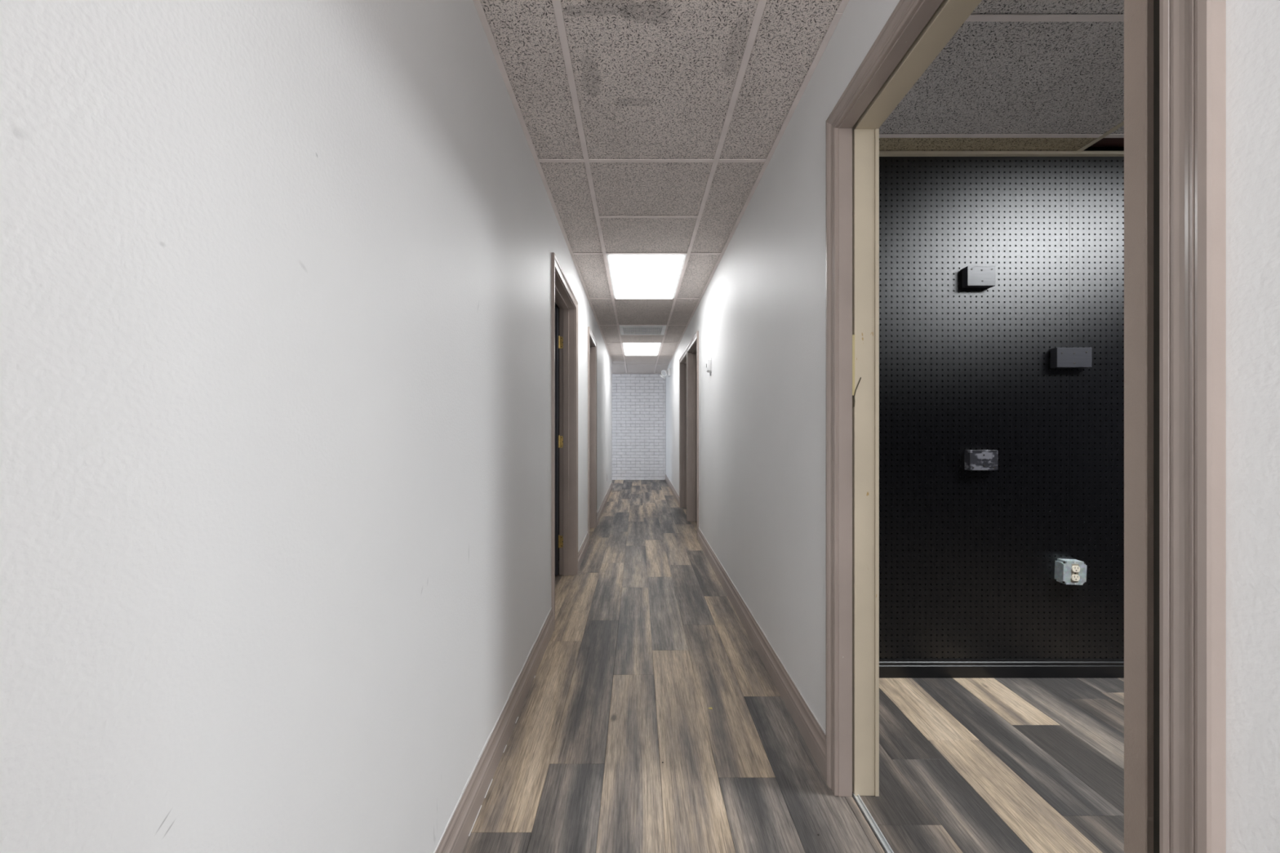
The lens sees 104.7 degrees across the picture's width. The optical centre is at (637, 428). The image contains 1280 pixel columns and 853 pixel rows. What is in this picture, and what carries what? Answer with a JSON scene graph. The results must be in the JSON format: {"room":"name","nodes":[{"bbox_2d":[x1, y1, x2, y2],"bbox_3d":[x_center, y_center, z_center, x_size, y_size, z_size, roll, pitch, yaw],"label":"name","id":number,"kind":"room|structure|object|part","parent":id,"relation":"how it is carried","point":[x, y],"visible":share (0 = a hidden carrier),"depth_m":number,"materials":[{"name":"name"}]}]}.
{"room":"office corridor","nodes":[
{"label":"office corridor","id":0,"kind":"room"},
{"bbox_2d":[0,0,612,852],"bbox_3d":[-0.538,-0.185,3.300,0.120,2.620,11.800,0,0,0],"label":"wall","id":1,"kind":"structure","parent":0,"point":[275,275],"depth_m":0.63,"materials":[{"name":"white paint"}]},
{"bbox_2d":[433,607,554,852],"bbox_3d":[-0.471,1.058,0.070,0.014,0.134,5.340,0,0,0],"label":"baseboard","id":2,"kind":"structure","parent":1,"relation":"attached to","point":[454,838],"depth_m":1.57,"materials":[{"name":"grey wood"}]},
{"bbox_2d":[551,252,577,631],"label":"door frame","id":3,"kind":"structure","parent":1,"relation":"in","point":[562,293],"depth_m":3.76,"materials":[{"name":"brown wood"}]},
{"bbox_3d":[-0.469,0.075,2.768,0.017,2.100,0.057,0,0,0],"label":"casing","id":4,"kind":"part","parent":3,"relation":"part of","materials":[{"name":"brown wood"}]},
{"bbox_3d":[-0.469,-0.947,3.288,0.017,0.057,1.095,0,0,0],"label":"casing","id":5,"kind":"part","parent":3,"relation":"part of","materials":[{"name":"beige wood"}]},
{"bbox_3d":[-0.469,0.075,3.807,0.017,2.100,0.057,0,0,0],"label":"casing","id":6,"kind":"part","parent":3,"relation":"part of","materials":[{"name":"brown wood"}]},
{"bbox_2d":[577,532,589,571],"bbox_3d":[-0.471,1.058,4.287,0.014,0.134,0.905,0,0,0],"label":"baseboard","id":7,"kind":"structure","parent":1,"relation":"attached to","point":[582,551],"depth_m":4.24,"materials":[{"name":"grey wood"}]},
{"bbox_2d":[587,326,596,537],"bbox_3d":[-0.529,0.075,5.180,0.137,2.100,0.880,0,0,0],"label":"door frame","id":8,"kind":"structure","parent":1,"relation":"in","point":[592,343],"depth_m":5.56,"materials":[{"name":"brown wood"}]},
{"bbox_3d":[-0.469,0.075,4.769,0.017,2.100,0.057,0,0,0],"label":"casing","id":9,"kind":"part","parent":8,"relation":"part of","materials":[{"name":"brown wood"}]},
{"bbox_3d":[-0.469,-0.947,5.180,0.017,0.057,0.880,0,0,0],"label":"casing","id":10,"kind":"part","parent":8,"relation":"part of","materials":[{"name":"beige wood"}]},
{"bbox_3d":[-0.469,0.075,5.591,0.017,2.100,0.057,0,0,0],"label":"casing","id":11,"kind":"part","parent":8,"relation":"part of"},
{"bbox_2d":[596,481,612,525],"bbox_3d":[-0.471,1.058,7.410,0.014,0.134,3.580,0,0,0],"label":"baseboard","id":12,"kind":"structure","parent":1,"relation":"attached to","point":[599,513],"depth_m":6.79,"materials":[{"name":"grey wood"}]},
{"bbox_2d":[555,302,559,559],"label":"door","id":13,"kind":"structure","parent":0,"point":[556,305],"depth_m":4.20,"materials":[{"name":"black wood"}]},
{"bbox_2d":[612,362,666,479],"bbox_3d":[-1.133,-0.185,10.774,3.734,2.620,0.132,0,0,0],"label":"wall","id":14,"kind":"structure","parent":0,"point":[638,400],"depth_m":10.72,"materials":[{"name":"brick"}]},
{"bbox_2d":[462,480,1124,852],"bbox_3d":[0.450,1.175,4.070,7.100,0.100,13.540,0,0,0],"label":"floor","id":15,"kind":"structure","parent":0,"point":[646,638],"depth_m":1.73,"materials":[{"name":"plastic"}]},
{"bbox_2d":[472,0,1124,373],"bbox_3d":[0.450,-1.377,4.073,7.100,0.397,13.546,0,0,0],"label":"ceiling","id":16,"kind":"structure","parent":0,"point":[649,126],"depth_m":1.89,"materials":[{"name":"tile"}]},
{"bbox_2d":[622,342,661,355],"bbox_3d":[0.064,-1.270,7.784,0.574,0.080,1.194,0,0,0],"label":"ceiling light","id":17,"kind":"object","parent":16,"relation":"attached to","point":[629,348],"visible":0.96,"depth_m":7.68,"materials":[{"name":"white plastic"}]},
{"bbox_2d":[618,325,666,334],"bbox_3d":[0.064,-1.275,6.259,0.572,0.082,0.584,0,0,0],"label":"ceiling vent","id":18,"kind":"object","parent":16,"relation":"in","point":[624,330],"visible":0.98,"depth_m":6.26,"materials":[{"name":"white metal"}]},
{"bbox_2d":[606,254,686,298],"bbox_3d":[0.064,-1.270,4.124,0.574,0.080,1.194,0,0,0],"label":"ceiling light","id":19,"kind":"object","parent":16,"relation":"attached to","point":[632,276],"visible":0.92,"depth_m":3.96,"materials":[{"name":"white plastic"}]},
{"bbox_2d":[666,0,1279,852],"bbox_3d":[0.674,-0.185,4.060,0.120,2.620,13.320,0,0,0],"label":"wall","id":20,"kind":"structure","parent":0,"point":[760,318],"depth_m":1.65,"materials":[{"name":"white paint"}]},
{"bbox_2d":[660,368,670,378],"bbox_3d":[0.520,-1.022,9.282,0.187,0.167,0.271,0,0,0],"label":"emergency light","id":21,"kind":"object","parent":20,"relation":"attached to","point":[664,372],"visible":1,"depth_m":9.19,"materials":[{"name":"white plastic"}]},
{"bbox_3d":[0.591,-1.040,9.280,0.045,0.132,0.240,0,0,0],"label":"plate","id":22,"kind":"part","parent":21,"relation":"part of","materials":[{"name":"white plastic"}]},
{"bbox_2d":[665,473,679,505],"bbox_3d":[0.606,1.058,8.890,0.014,0.134,3.660,0,0,0],"label":"baseboard","id":23,"kind":"structure","parent":20,"relation":"attached to","point":[672,488],"depth_m":8.40,"materials":[{"name":"grey wood"}]},
{"bbox_2d":[679,348,686,507],"bbox_3d":[0.665,0.075,6.540,0.137,2.100,1.040,0,0,0],"label":"door","id":24,"kind":"structure","parent":20,"relation":"in","point":[682,361],"depth_m":7.00,"materials":[{"name":"brown wood"}]},
{"bbox_3d":[0.605,0.075,7.032,0.017,2.100,0.057,0,0,0],"label":"casing","id":25,"kind":"part","parent":24,"relation":"part of","materials":[{"name":"brown wood"}]},
{"bbox_3d":[0.605,-0.947,6.540,0.017,0.057,1.040,0,0,0],"label":"casing","id":26,"kind":"part","parent":24,"relation":"part of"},
{"bbox_2d":[686,330,698,532],"bbox_3d":[0.665,0.075,5.480,0.137,2.100,1.060,0,0,0],"label":"door frame","id":27,"kind":"structure","parent":20,"relation":"in","point":[692,349],"depth_m":5.94,"materials":[{"name":"brown wood"}]},
{"bbox_3d":[0.605,0.075,5.981,0.017,2.100,0.057,0,0,0],"label":"casing","id":28,"kind":"part","parent":27,"relation":"part of","materials":[{"name":"brown wood"}]},
{"bbox_3d":[0.605,-0.947,5.480,0.017,0.057,1.060,0,0,0],"label":"casing","id":29,"kind":"part","parent":27,"relation":"part of","materials":[{"name":"beige wood"}]},
{"bbox_3d":[0.605,0.075,4.979,0.017,2.100,0.057,0,0,0],"label":"casing","id":30,"kind":"part","parent":27,"relation":"part of","materials":[{"name":"brown wood"}]},
{"bbox_2d":[706,357,711,375],"bbox_3d":[0.596,-0.509,4.130,0.035,0.146,0.104,0,0,0],"label":"thermostat","id":31,"kind":"object","parent":20,"relation":"attached to","point":[708,362],"visible":1,"depth_m":4.09,"materials":[{"name":"white plastic"}]},
{"bbox_2d":[697,527,826,780],"bbox_3d":[0.606,1.058,3.256,0.014,0.134,3.387,0,0,0],"label":"baseboard","id":32,"kind":"structure","parent":20,"relation":"attached to","point":[813,734],"depth_m":2.14,"materials":[{"name":"grey wood"}]},
{"bbox_2d":[826,0,1226,852],"bbox_3d":[0.667,0.078,0.933,0.142,2.106,1.267,0,0,0],"label":"door frame","id":33,"kind":"structure","parent":20,"relation":"in","point":[1175,51],"depth_m":0.64,"materials":[{"name":"wood"}]},
{"bbox_3d":[0.605,0.075,1.538,0.017,2.100,0.057,0,0,0],"label":"casing","id":34,"kind":"part","parent":33,"relation":"part of","materials":[{"name":"brown wood"}]},
{"bbox_3d":[0.605,-0.947,1.041,0.017,0.057,1.052,0,0,0],"label":"casing","id":35,"kind":"part","parent":33,"relation":"part of","materials":[{"name":"beige wood"}]},
{"bbox_3d":[0.605,0.075,0.543,0.017,2.100,0.057,0,0,0],"label":"casing","id":36,"kind":"part","parent":33,"relation":"part of","materials":[{"name":"beige wood"}]},
{"bbox_2d":[879,146,1124,658],"bbox_3d":[2.367,-0.185,2.294,3.266,2.620,0.120,0,0,0],"label":"wall","id":37,"kind":"structure","parent":0,"point":[967,558],"depth_m":2.23,"materials":[{"name":"black paint"}]},
{"bbox_2d":[962,266,995,288],"bbox_3d":[1.530,-0.677,2.214,0.125,0.088,0.040,0,0,0],"label":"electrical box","id":38,"kind":"object","parent":37,"relation":"attached to","point":[973,277],"visible":1,"depth_m":2.20,"materials":[{"name":"silver metal"}]},
{"bbox_2d":[964,449,997,470],"bbox_3d":[1.542,0.143,2.214,0.125,0.090,0.040,0,0,0],"label":"electrical box","id":39,"kind":"object","parent":37,"relation":"attached to","point":[975,460],"visible":1,"depth_m":2.20,"materials":[{"name":"grey metal"}]},
{"bbox_2d":[879,658,1124,678],"bbox_3d":[2.242,1.085,2.228,3.016,0.080,0.012,0,0,0],"label":"baseboard","id":40,"kind":"structure","parent":37,"relation":"attached to","point":[888,668],"depth_m":2.22,"materials":[{"name":"black paint"}]},
{"bbox_2d":[1054,558,1086,585],"bbox_3d":[1.938,0.643,2.208,0.106,0.106,0.053,0,0,0],"label":"electrical box","id":41,"kind":"object","parent":37,"relation":"attached to","point":[1067,571],"visible":1,"depth_m":2.19,"materials":[{"name":"grey metal"}]},
{"bbox_3d":[1.938,0.643,2.191,0.103,0.103,0.006,3,0,0],"label":"plate","id":42,"kind":"part","parent":41,"relation":"part of","materials":[{"name":"grey metal"}]},
{"bbox_2d":[1071,564,1079,582],"bbox_3d":[1.938,0.643,2.189,0.033,0.082,0.003,2,0,0],"label":"receptacle","id":43,"kind":"object","parent":41,"relation":"attached to","point":[1074,567],"depth_m":2.18,"materials":[{"name":"beige plastic"}]},
{"bbox_2d":[1049,347,1092,368],"bbox_3d":[1.944,-0.315,2.214,0.156,0.089,0.040,0,0,0],"label":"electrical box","id":44,"kind":"object","parent":37,"relation":"attached to","point":[1060,357],"visible":1,"depth_m":2.20,"materials":[{"name":"grey metal"}]},
{"bbox_3d":[2.565,-0.090,2.237,1.219,2.291,0.006,0,0,0],"label":"pegboard panel","id":45,"kind":"part","parent":37,"relation":"part of","materials":[{"name":"black metal"}]}
]}

